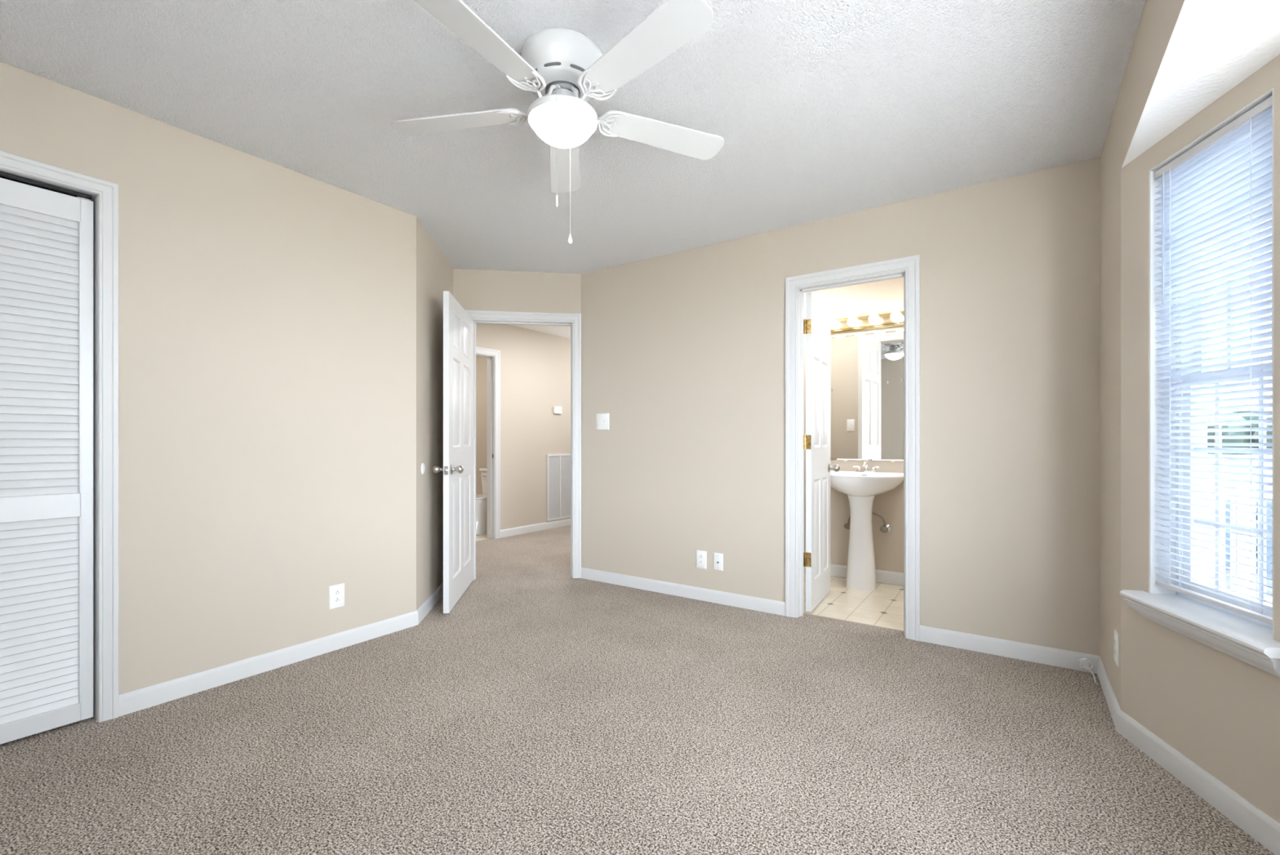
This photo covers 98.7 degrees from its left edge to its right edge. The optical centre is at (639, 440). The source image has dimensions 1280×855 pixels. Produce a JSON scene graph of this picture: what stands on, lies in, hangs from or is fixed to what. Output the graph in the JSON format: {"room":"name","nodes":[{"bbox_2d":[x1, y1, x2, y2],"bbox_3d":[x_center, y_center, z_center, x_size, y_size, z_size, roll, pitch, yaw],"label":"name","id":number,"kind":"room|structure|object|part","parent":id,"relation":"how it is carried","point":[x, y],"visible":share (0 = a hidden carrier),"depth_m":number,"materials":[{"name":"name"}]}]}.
{"room":"empty bedroom","nodes":[
{"label":"empty bedroom","id":0,"kind":"room"},
{"bbox_2d":[0,61,416,694],"bbox_3d":[-2.129,-0.120,2.238,0.115,2.440,2.627,0,0,35],"label":"wall","id":1,"kind":"structure","parent":0,"point":[267,310],"depth_m":2.55,"materials":[{"name":"beige paint"}]},
{"bbox_2d":[0,171,95,744],"bbox_3d":[-2.416,0.063,1.798,0.036,2.046,0.916,0,0,35],"label":"door","id":2,"kind":"structure","parent":1,"relation":"in","point":[46,483],"depth_m":2.06,"materials":[{"name":"white paint"}]},
{"bbox_2d":[0,150,118,722],"bbox_3d":[-2.419,0.040,1.800,0.132,2.120,1.031,0,0,35],"label":"door frame","id":3,"kind":"structure","parent":1,"relation":"attached to","point":[104,193],"depth_m":2.17,"materials":[{"name":"white paint"}]},
{"bbox_2d":[118,582,443,716],"bbox_3d":[-1.573,1.058,3.183,0.416,0.083,2.191,0,0,17],"label":"baseboard","id":4,"kind":"structure","parent":1,"relation":"attached to","point":[143,698],"depth_m":2.61,"materials":[{"name":"white paint"}]},
{"bbox_2d":[328,582,344,609],"bbox_3d":[-1.598,0.822,2.903,0.007,0.122,0.078,0,0,35],"label":"electrical outlet","id":5,"kind":"object","parent":1,"relation":"attached to","point":[336,593],"visible":1,"depth_m":2.90,"materials":[{"name":"white plastic"}]},
{"bbox_2d":[333,596,340,603],"bbox_3d":[-1.596,0.842,2.901,0.002,0.027,0.034,0,0,34],"label":"receptacle","id":6,"kind":"object","parent":5,"relation":"attached to","point":[336,599],"depth_m":2.90,"materials":[{"name":"grey plastic"}]},
{"bbox_2d":[333,589,340,595],"bbox_3d":[-1.596,0.802,2.901,0.002,0.027,0.034,0,0,34],"label":"receptacle","id":7,"kind":"object","parent":5,"relation":"attached to","point":[336,592],"depth_m":2.90,"materials":[{"name":"grey plastic"}]},
{"bbox_2d":[416,217,453,609],"bbox_3d":[-1.460,-0.120,3.837,0.115,2.440,1.120,0,0,-7],"label":"wall","id":8,"kind":"structure","parent":0,"point":[434,273],"depth_m":3.60,"materials":[{"name":"beige paint"}]},
{"bbox_2d":[421,462,425,474],"bbox_3d":[-1.350,0.175,3.423,0.008,0.074,0.074,0,0,-7],"label":"bumper cover","id":9,"kind":"object","parent":8,"relation":"attached to","point":[423,467],"visible":1,"depth_m":3.41,"materials":[{"name":"white plastic"}]},
{"bbox_2d":[475,355,487,494],"bbox_3d":[-2.184,-0.070,7.362,2.060,2.540,0.100,0,0,35],"label":"wall","id":10,"kind":"structure","parent":0,"point":[481,362],"depth_m":7.24,"materials":[{"name":"beige paint"}]},
{"bbox_2d":[453,268,581,313],"bbox_3d":[-0.972,-0.120,4.409,0.990,2.440,0.115,0,0,-8],"label":"wall","id":11,"kind":"structure","parent":0,"point":[473,289],"depth_m":4.35,"materials":[{"name":"beige paint"}]},
{"bbox_2d":[432,290,473,613],"bbox_3d":[-1.271,0.073,3.877,0.189,2.030,0.852,0,0,-7],"label":"door","id":12,"kind":"structure","parent":11,"relation":"in","point":[458,325],"depth_m":3.73,"materials":[{"name":"white paint"}]},
{"bbox_3d":[-1.284,0.184,3.518,0.077,0.066,0.066,0,0,-7],"label":"knob","id":13,"kind":"part","parent":12,"relation":"part of","materials":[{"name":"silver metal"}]},
{"bbox_3d":[-1.221,0.188,3.463,0.025,0.056,0.003,0,0,-7],"label":"latch plate","id":14,"kind":"part","parent":12,"relation":"part of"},
{"bbox_3d":[-1.173,0.184,3.531,0.077,0.066,0.066,0,0,-7],"label":"knob","id":15,"kind":"part","parent":12,"relation":"part of","materials":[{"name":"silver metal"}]},
{"bbox_2d":[465,310,581,580],"bbox_3d":[-0.934,0.042,4.414,0.916,2.117,0.150,0,0,-8],"label":"door frame","id":16,"kind":"structure","parent":11,"relation":"attached to","point":[574,320],"depth_m":4.40,"materials":[{"name":"white paint"}]},
{"bbox_2d":[475,323,570,529],"bbox_3d":[-1.507,-0.120,6.436,0.115,2.440,4.500,0,0,35],"label":"wall","id":17,"kind":"structure","parent":0,"point":[535,366],"depth_m":6.58,"materials":[{"name":"beige paint"}]},
{"bbox_2d":[475,346,500,538],"bbox_3d":[-1.895,0.043,5.871,0.150,2.115,0.914,0,0,35],"label":"door frame","id":18,"kind":"structure","parent":17,"relation":"attached to","point":[493,356],"depth_m":6.17,"materials":[{"name":"white paint"}]},
{"bbox_2d":[500,517,570,537],"bbox_3d":[-0.911,1.056,7.192,0.014,0.088,2.378,0,0,35],"label":"baseboard","id":19,"kind":"structure","parent":17,"relation":"attached to","point":[552,524],"depth_m":6.65,"materials":[{"name":"white paint"}]},
{"bbox_2d":[553,406,561,413],"bbox_3d":[-1.045,-0.387,6.985,0.025,0.090,0.132,0,0,35],"label":"thermostat","id":20,"kind":"object","parent":17,"relation":"attached to","point":[557,410],"visible":1,"depth_m":6.97,"materials":[{"name":"white plastic"}]},
{"bbox_2d":[546,453,570,521],"bbox_3d":[-1.021,0.588,7.030,0.014,0.836,0.470,0,0,35],"label":"air vent","id":21,"kind":"object","parent":17,"relation":"in","point":[558,465],"visible":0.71,"depth_m":7.00,"materials":[{"name":"white paint"}]},
{"bbox_2d":[0,0,1145,338],"bbox_3d":[-0.123,-1.387,3.749,5.550,0.106,7.560,0,0,35],"label":"ceiling","id":22,"kind":"structure","parent":0,"point":[820,109],"depth_m":2.16,"materials":[{"name":"white paint"}]},
{"bbox_2d":[391,0,724,244],"bbox_3d":[-0.277,-1.039,1.887,1.242,0.602,1.221,0,0,35],"label":"ceiling fan","id":23,"kind":"object","parent":22,"relation":"hanging from","point":[565,68],"visible":1,"depth_m":1.82,"materials":[{"name":"white metal"}]},
{"bbox_3d":[-0.661,-1.160,2.002,0.497,0.006,0.135,0,11,11],"label":"fan blade","id":24,"kind":"part","parent":23,"relation":"part of","materials":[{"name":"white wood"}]},
{"bbox_3d":[-0.463,-1.160,1.577,0.135,0.006,0.497,13,6,28],"label":"fan blade","id":25,"kind":"part","parent":23,"relation":"part of","materials":[{"name":"white wood"}]},
{"bbox_3d":[-0.273,-0.980,1.804,0.003,0.350,0.003,0,0,35],"label":"pull chain","id":26,"kind":"part","parent":23,"relation":"part of","materials":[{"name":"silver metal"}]},
{"bbox_3d":[-0.270,-1.081,1.925,0.225,0.079,0.225,0,0,34],"label":"lamp shade","id":27,"kind":"part","parent":23,"relation":"part of","materials":[{"name":"white glass"}]},
{"bbox_3d":[-0.270,-1.223,1.925,0.116,0.038,0.116,0,0,34],"label":"motor","id":28,"kind":"part","parent":23,"relation":"part of","materials":[{"name":"silver metal"}]},
{"bbox_3d":[-0.318,-1.160,2.321,0.135,0.006,0.497,-11,1,-7],"label":"fan blade","id":29,"kind":"part","parent":23,"relation":"part of","materials":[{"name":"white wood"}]},
{"bbox_3d":[-0.260,-0.959,2.047,0.003,0.382,0.003,0,0,35],"label":"pull chain","id":30,"kind":"part","parent":23,"relation":"part of","materials":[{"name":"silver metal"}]},
{"bbox_3d":[-0.260,-0.750,2.047,0.018,0.036,0.018,0,0,34],"label":"pull knob","id":31,"kind":"part","parent":23,"relation":"part of","materials":[{"name":"white plastic"}]},
{"bbox_3d":[0.002,-1.160,1.634,0.135,0.006,0.497,15,-10,-42],"label":"fan blade","id":32,"kind":"part","parent":23,"relation":"part of","materials":[{"name":"white wood"}]},
{"bbox_3d":[0.091,-1.160,2.094,0.497,0.006,0.135,0,-11,-25],"label":"fan blade","id":33,"kind":"part","parent":23,"relation":"part of","materials":[{"name":"white wood"}]},
{"bbox_2d":[0,524,1274,854],"bbox_3d":[-0.762,1.150,4.188,8.000,0.100,7.460,0,0,35],"label":"floor","id":34,"kind":"structure","parent":0,"point":[549,711],"depth_m":1.96,"materials":[{"name":"beige carpet"}]},
{"bbox_2d":[475,467,487,533],"bbox_3d":[-1.899,0.726,6.674,0.472,0.755,0.694,0,0,35],"label":"toilet","id":35,"kind":"object","parent":34,"relation":"on","point":[481,500],"visible":0.37,"depth_m":6.54,"materials":[{"name":"white ceramic"}]},
{"bbox_3d":[-1.964,0.699,6.579,0.376,0.017,0.462,0,0,34],"label":"seat","id":36,"kind":"part","parent":35,"relation":"part of","materials":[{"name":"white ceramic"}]},
{"bbox_3d":[-1.961,0.677,6.583,0.374,0.018,0.471,0,0,34],"label":"seat lid","id":37,"kind":"part","parent":35,"relation":"part of","materials":[{"name":"white ceramic"}]},
{"bbox_3d":[-1.766,0.366,6.867,0.472,0.037,0.226,0,0,34],"label":"tank lid","id":38,"kind":"part","parent":35,"relation":"part of","materials":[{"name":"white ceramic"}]},
{"bbox_3d":[-1.765,0.556,6.868,0.448,0.343,0.203,0,0,34],"label":"tank","id":39,"kind":"part","parent":35,"relation":"part of","materials":[{"name":"white ceramic"}]},
{"bbox_2d":[830,470,903,591],"bbox_3d":[1.659,0.672,4.127,0.594,0.861,0.464,0,0,35],"label":"pedestal sink","id":40,"kind":"object","parent":34,"relation":"on","point":[861,488],"visible":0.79,"depth_m":4.05,"materials":[{"name":"white ceramic"}]},
{"bbox_2d":[853,459,879,471],"bbox_3d":[1.750,0.195,4.259,0.121,0.095,0.161,0,0,-20],"label":"faucet","id":41,"kind":"object","parent":40,"relation":"on","point":[865,464],"visible":1,"depth_m":4.25,"materials":[{"name":"silver metal"}]},
{"bbox_3d":[1.703,0.215,4.306,0.064,0.034,0.038,0,0,34],"label":"handle","id":42,"kind":"part","parent":41,"relation":"part of","materials":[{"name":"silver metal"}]},
{"bbox_3d":[1.740,0.190,4.244,0.037,0.086,0.108,0,0,34],"label":"spout","id":43,"kind":"part","parent":41,"relation":"part of","materials":[{"name":"silver metal"}]},
{"bbox_3d":[1.810,0.215,4.232,0.064,0.034,0.038,0,0,34],"label":"handle","id":44,"kind":"part","parent":41,"relation":"part of","materials":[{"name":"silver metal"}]},
{"bbox_2d":[830,471,903,496],"bbox_3d":[1.659,0.331,4.127,0.594,0.159,0.464,0,0,34],"label":"basin","id":45,"kind":"object","parent":40,"relation":"in","point":[850,483],"depth_m":3.97,"materials":[{"name":"white ceramic"}]},
{"bbox_2d":[1079,657,1099,687],"bbox_3d":[2.063,1.061,2.529,0.055,0.078,0.159,0,0,31],"label":"cable","id":46,"kind":"object","parent":34,"relation":"on","point":[1086,662],"visible":1,"depth_m":2.58,"materials":[{"name":"white plastic"}]},
{"bbox_2d":[581,156,1100,655],"bbox_3d":[0.930,-0.120,3.522,3.328,2.440,0.115,0,0,35],"label":"wall","id":47,"kind":"structure","parent":0,"point":[683,352],"depth_m":3.01,"materials":[{"name":"beige paint"}]},
{"bbox_2d":[595,413,608,430],"bbox_3d":[-0.296,-0.148,4.285,0.128,0.128,0.017,0,0,35],"label":"light switch","id":48,"kind":"object","parent":47,"relation":"attached to","point":[602,419],"visible":1,"depth_m":4.29,"materials":[{"name":"white plastic"}]},
{"bbox_2d":[581,567,785,615],"bbox_3d":[0.219,1.058,3.934,1.690,0.083,0.014,0,0,35],"label":"baseboard","id":49,"kind":"structure","parent":47,"relation":"attached to","point":[774,606],"depth_m":3.84,"materials":[{"name":"white paint"}]},
{"bbox_2d":[696,550,706,568],"bbox_3d":[0.423,0.821,3.797,0.078,0.122,0.007,0,0,35],"label":"electrical outlet","id":50,"kind":"object","parent":47,"relation":"attached to","point":[701,556],"visible":1,"depth_m":3.79,"materials":[{"name":"white plastic"}]},
{"bbox_2d":[713,552,723,570],"bbox_3d":[0.528,0.820,3.722,0.070,0.115,0.012,0,0,35],"label":"cable jack","id":51,"kind":"object","parent":47,"relation":"attached to","point":[717,557],"visible":1,"depth_m":3.72,"materials":[{"name":"white plastic"}]},
{"bbox_2d":[803,292,839,611],"bbox_3d":[1.210,0.073,3.734,0.189,2.030,0.627,0,0,30],"label":"door","id":52,"kind":"structure","parent":47,"relation":"in","point":[816,323],"depth_m":3.66,"materials":[{"name":"white paint"}]},
{"bbox_3d":[1.387,0.195,3.924,0.077,0.066,0.066,0,0,30],"label":"knob","id":53,"kind":"part","parent":52,"relation":"part of","materials":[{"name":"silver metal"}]},
{"bbox_2d":[785,253,919,640],"bbox_3d":[1.263,0.039,3.293,0.758,2.122,0.150,0,0,35],"label":"door frame","id":54,"kind":"structure","parent":47,"relation":"attached to","point":[908,268],"depth_m":3.31,"materials":[{"name":"white paint"}]},
{"bbox_2d":[803,613,903,631],"bbox_3d":[1.288,1.104,3.329,0.604,0.012,0.014,0,0,35],"label":"trim","id":55,"kind":"structure","parent":47,"relation":"attached to","point":[803,613],"depth_m":3.32,"materials":[{"name":"beige wood"}]},
{"bbox_2d":[804,277,903,573],"bbox_3d":[1.940,-0.070,4.279,2.350,2.540,0.100,0,0,35],"label":"wall","id":56,"kind":"structure","parent":0,"point":[884,295],"depth_m":4.31,"materials":[{"name":"beige paint"}]},
{"bbox_2d":[844,516,850,528],"bbox_3d":[1.687,0.557,4.327,0.136,0.290,0.107,0,0,35],"label":"shutoff valve","id":57,"kind":"object","parent":56,"relation":"attached to","point":[846,526],"visible":0.44,"depth_m":4.31,"materials":[{"name":"silver metal"}]},
{"bbox_3d":[1.632,0.672,4.314,0.062,0.050,0.023,0,0,34],"label":"oval handle","id":58,"kind":"part","parent":57,"relation":"part of","materials":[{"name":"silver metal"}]},
{"bbox_2d":[804,564,903,586],"bbox_3d":[1.866,1.052,4.260,2.050,0.095,0.016,0,0,35],"label":"baseboard","id":59,"kind":"structure","parent":56,"relation":"attached to","point":[838,571],"depth_m":4.25,"materials":[{"name":"white paint"}]},
{"bbox_2d":[830,329,903,462],"bbox_3d":[1.781,-0.340,4.322,0.564,1.006,0.009,0,0,35],"label":"wall mirror","id":60,"kind":"object","parent":56,"relation":"attached to","point":[867,369],"visible":0.94,"depth_m":4.32,"materials":[{"name":"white mirror"}]},
{"bbox_2d":[830,310,903,333],"bbox_3d":[1.740,-0.928,4.271,0.630,0.120,0.139,0,0,35],"label":"vanity light bar","id":61,"kind":"object","parent":56,"relation":"attached to","point":[894,318],"visible":0.94,"depth_m":4.27,"materials":[{"name":"gold metal"}]},
{"bbox_2d":[830,319,837,328],"bbox_3d":[1.531,-0.928,4.378,0.077,0.078,0.077,0,0,-3],"label":"bulb","id":62,"kind":"object","parent":61,"relation":"attached to","point":[833,322],"depth_m":4.35,"materials":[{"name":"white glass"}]},
{"bbox_2d":[847,316,857,326],"bbox_3d":[1.659,-0.928,4.290,0.077,0.078,0.077,0,0,-3],"label":"bulb","id":63,"kind":"object","parent":61,"relation":"attached to","point":[851,321],"depth_m":4.27,"materials":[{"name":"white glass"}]},
{"bbox_2d":[868,313,879,324],"bbox_3d":[1.787,-0.928,4.202,0.077,0.078,0.077,0,0,-18],"label":"bulb","id":64,"kind":"object","parent":61,"relation":"attached to","point":[873,318],"depth_m":4.18,"materials":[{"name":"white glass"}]},
{"bbox_2d":[890,311,902,321],"bbox_3d":[1.915,-0.928,4.114,0.077,0.078,0.077,0,0,-18],"label":"bulb","id":65,"kind":"object","parent":61,"relation":"attached to","point":[895,316],"depth_m":4.09,"materials":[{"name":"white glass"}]},
{"bbox_2d":[871,511,890,532],"bbox_3d":[1.842,0.557,4.220,0.136,0.290,0.107,0,0,35],"label":"shutoff valve","id":66,"kind":"object","parent":56,"relation":"attached to","point":[886,527],"visible":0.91,"depth_m":4.18,"materials":[{"name":"silver metal"}]},
{"bbox_3d":[1.849,0.672,4.165,0.062,0.050,0.023,0,0,34],"label":"oval handle","id":67,"kind":"part","parent":66,"relation":"part of","materials":[{"name":"silver metal"}]},
{"bbox_2d":[1100,0,1185,708],"bbox_3d":[1.227,-0.120,1.114,0.120,2.440,3.518,0,0,35],"label":"wall","id":68,"kind":"structure","parent":0,"point":[1110,156],"depth_m":2.21,"materials":[{"name":"beige paint"}]},
{"bbox_2d":[920,625,1279,854],"bbox_3d":[-0.167,1.058,1.821,3.593,0.083,3.934,0,0,35],"label":"baseboard","id":69,"kind":"structure","parent":68,"relation":"attached to","point":[1257,824],"depth_m":1.94,"materials":[{"name":"white paint"}]},
{"bbox_2d":[1114,629,1119,666],"bbox_3d":[1.863,0.810,2.151,0.007,0.122,0.078,0,0,35],"label":"electrical outlet","id":70,"kind":"object","parent":68,"relation":"attached to","point":[1116,634],"visible":1,"depth_m":2.13,"materials":[{"name":"white plastic"}]},
{"bbox_2d":[1120,589,1279,677],"bbox_3d":[1.744,0.578,1.686,0.151,0.086,0.559,0,0,11],"label":"window sill","id":71,"kind":"structure","parent":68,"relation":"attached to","point":[1249,642],"depth_m":1.63,"materials":[{"name":"white paint"}]},
{"bbox_2d":[1120,53,1279,823],"bbox_3d":[1.801,0.011,1.693,0.115,2.177,0.760,0,0,11],"label":"wall","id":72,"kind":"structure","parent":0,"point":[1218,709],"depth_m":1.81,"materials":[{"name":"beige paint"}]},
{"bbox_2d":[1149,86,1274,639],"bbox_3d":[1.822,-0.200,1.690,0.154,1.500,0.465,0,0,11],"label":"window","id":73,"kind":"structure","parent":72,"relation":"attached to","point":[1154,440],"depth_m":1.88,"materials":[{"name":"white paint"}]},
{"bbox_3d":[1.860,-0.200,1.683,0.077,1.500,0.465,0,0,11],"label":"frame","id":74,"kind":"part","parent":73,"relation":"part of","materials":[{"name":"white plastic"}]},
{"bbox_3d":[1.839,0.147,1.687,0.026,0.745,0.405,0,0,11],"label":"sash","id":75,"kind":"part","parent":73,"relation":"part of","materials":[{"name":"white glass"}]},
{"bbox_3d":[1.870,-0.552,1.681,0.026,0.735,0.405,0,0,11],"label":"sash","id":76,"kind":"part","parent":73,"relation":"part of","materials":[{"name":"white plastic"}]},
{"bbox_2d":[1154,95,1272,624],"bbox_3d":[1.765,-0.218,1.701,0.037,1.440,0.450,0,0,11],"label":"window blind","id":77,"kind":"object","parent":72,"relation":"attached to","point":[1229,171],"visible":1,"depth_m":1.67,"materials":[{"name":"white plastic"}]},
{"bbox_3d":[1.797,-0.213,1.848,0.029,1.406,0.002,0,0,11],"label":"ladder cord","id":78,"kind":"part","parent":77,"relation":"part of","materials":[{"name":"white fabric"}]},
{"bbox_3d":[1.769,0.495,1.700,0.022,0.014,0.446,0,0,11],"label":"rail","id":79,"kind":"part","parent":77,"relation":"part of","materials":[{"name":"white plastic"}]},
{"bbox_3d":[1.741,-0.213,1.553,0.029,1.406,0.002,0,0,11],"label":"ladder cord","id":80,"kind":"part","parent":77,"relation":"part of","materials":[{"name":"white fabric"}]},
{"bbox_2d":[1121,0,1279,168],"bbox_3d":[1.166,-1.067,0.772,0.405,0.081,2.886,0,0,35],"label":"ceiling","id":81,"kind":"structure","parent":0,"point":[1214,46],"depth_m":1.47,"materials":[{"name":"white paint"}]},
{"label":"outside","id":82,"kind":"structure","parent":0,"visible":0},
{"bbox_3d":[26.522,1.710,12.107,90.000,0.020,110.000,0,0,34],"label":"ground","id":83,"kind":"structure","parent":82,"visible":0},
{"bbox_2d":[1207,453,1272,502],"bbox_3d":[12.334,0.980,9.118,14.000,1.440,0.300,0,0,35],"label":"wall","id":84,"kind":"structure","parent":83,"relation":"on","point":[1268,456],"depth_m":9.99,"materials":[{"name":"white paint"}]},
{"bbox_2d":[1207,408,1272,454],"bbox_3d":[13.125,0.526,11.891,2.752,2.625,2.037,0,0,35],"label":"evergreen shrub","id":85,"kind":"object","parent":83,"relation":"on","point":[1254,417],"visible":0.06,"depth_m":11.66,"materials":[{"name":"green plant"}]},
{"bbox_3d":[3.068,0.090,0.262,3.240,3.220,0.132,0,0,34],"label":"wall","id":86,"kind":"structure","parent":83,"relation":"on","visible":0},
{"bbox_2d":[1210,197,1271,349],"bbox_3d":[6.558,-1.570,4.563,4.760,0.100,11.050,0,0,35],"label":"porch roof","id":87,"kind":"structure","parent":86,"relation":"on","point":[1268,306],"depth_m":6.20,"materials":[{"name":"white"}]},
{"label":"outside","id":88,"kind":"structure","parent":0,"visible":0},
{"bbox_2d":[1225,569,1272,604],"bbox_3d":[6.728,1.540,4.537,4.050,0.120,10.500,0,0,35],"label":"porch deck","id":89,"kind":"object","parent":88,"point":[1268,582],"depth_m":5.70,"materials":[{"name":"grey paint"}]},
{"bbox_2d":[1207,480,1214,586],"bbox_3d":[5.141,0.925,4.961,0.110,1.110,0.110,0,0,35],"label":"railing post","id":90,"kind":"object","parent":89,"relation":"on","point":[1211,545],"visible":0.25,"depth_m":4.93,"materials":[{"name":"white plastic"}]},
{"bbox_2d":[1235,482,1257,599],"bbox_3d":[5.327,0.925,4.833,0.110,1.110,0.110,0,0,35],"label":"railing post","id":91,"kind":"object","parent":89,"relation":"on","point":[1242,575],"visible":0.64,"depth_m":4.80,"materials":[{"name":"white plastic"}]},
{"bbox_2d":[1221,491,1239,592],"bbox_3d":[5.234,0.930,4.897,0.134,0.940,0.060,0,0,35],"label":"porch railing","id":92,"kind":"object","parent":91,"relation":"attached to","point":[1233,572],"visible":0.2,"depth_m":4.88,"materials":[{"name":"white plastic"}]},
{"bbox_3d":[5.234,0.480,4.897,0.132,0.040,0.060,0,0,34],"label":"rail","id":93,"kind":"part","parent":92,"relation":"part of","materials":[{"name":"white plastic"}]},
{"bbox_2d":[1255,493,1272,602],"bbox_3d":[5.717,0.930,4.564,0.855,0.940,0.060,0,0,35],"label":"porch railing","id":94,"kind":"object","parent":91,"relation":"attached to","point":[1268,495],"visible":0.21,"depth_m":4.77,"materials":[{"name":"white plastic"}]},
{"bbox_3d":[5.717,0.480,4.564,0.853,0.040,0.060,0,0,34],"label":"rail","id":95,"kind":"part","parent":94,"relation":"part of","materials":[{"name":"white plastic"}]},
{"bbox_3d":[5.717,1.380,4.564,0.855,0.040,0.040,0,0,34],"label":"rail","id":96,"kind":"part","parent":94,"relation":"part of","materials":[{"name":"white plastic"}]},
{"bbox_2d":[1225,499,1272,573],"bbox_3d":[6.929,1.080,6.189,0.810,0.800,0.050,0,0,35],"label":"fence","id":97,"kind":"object","parent":89,"relation":"on","point":[1269,543],"visible":0.14,"depth_m":6.17,"materials":[{"name":"blue"}]}
]}

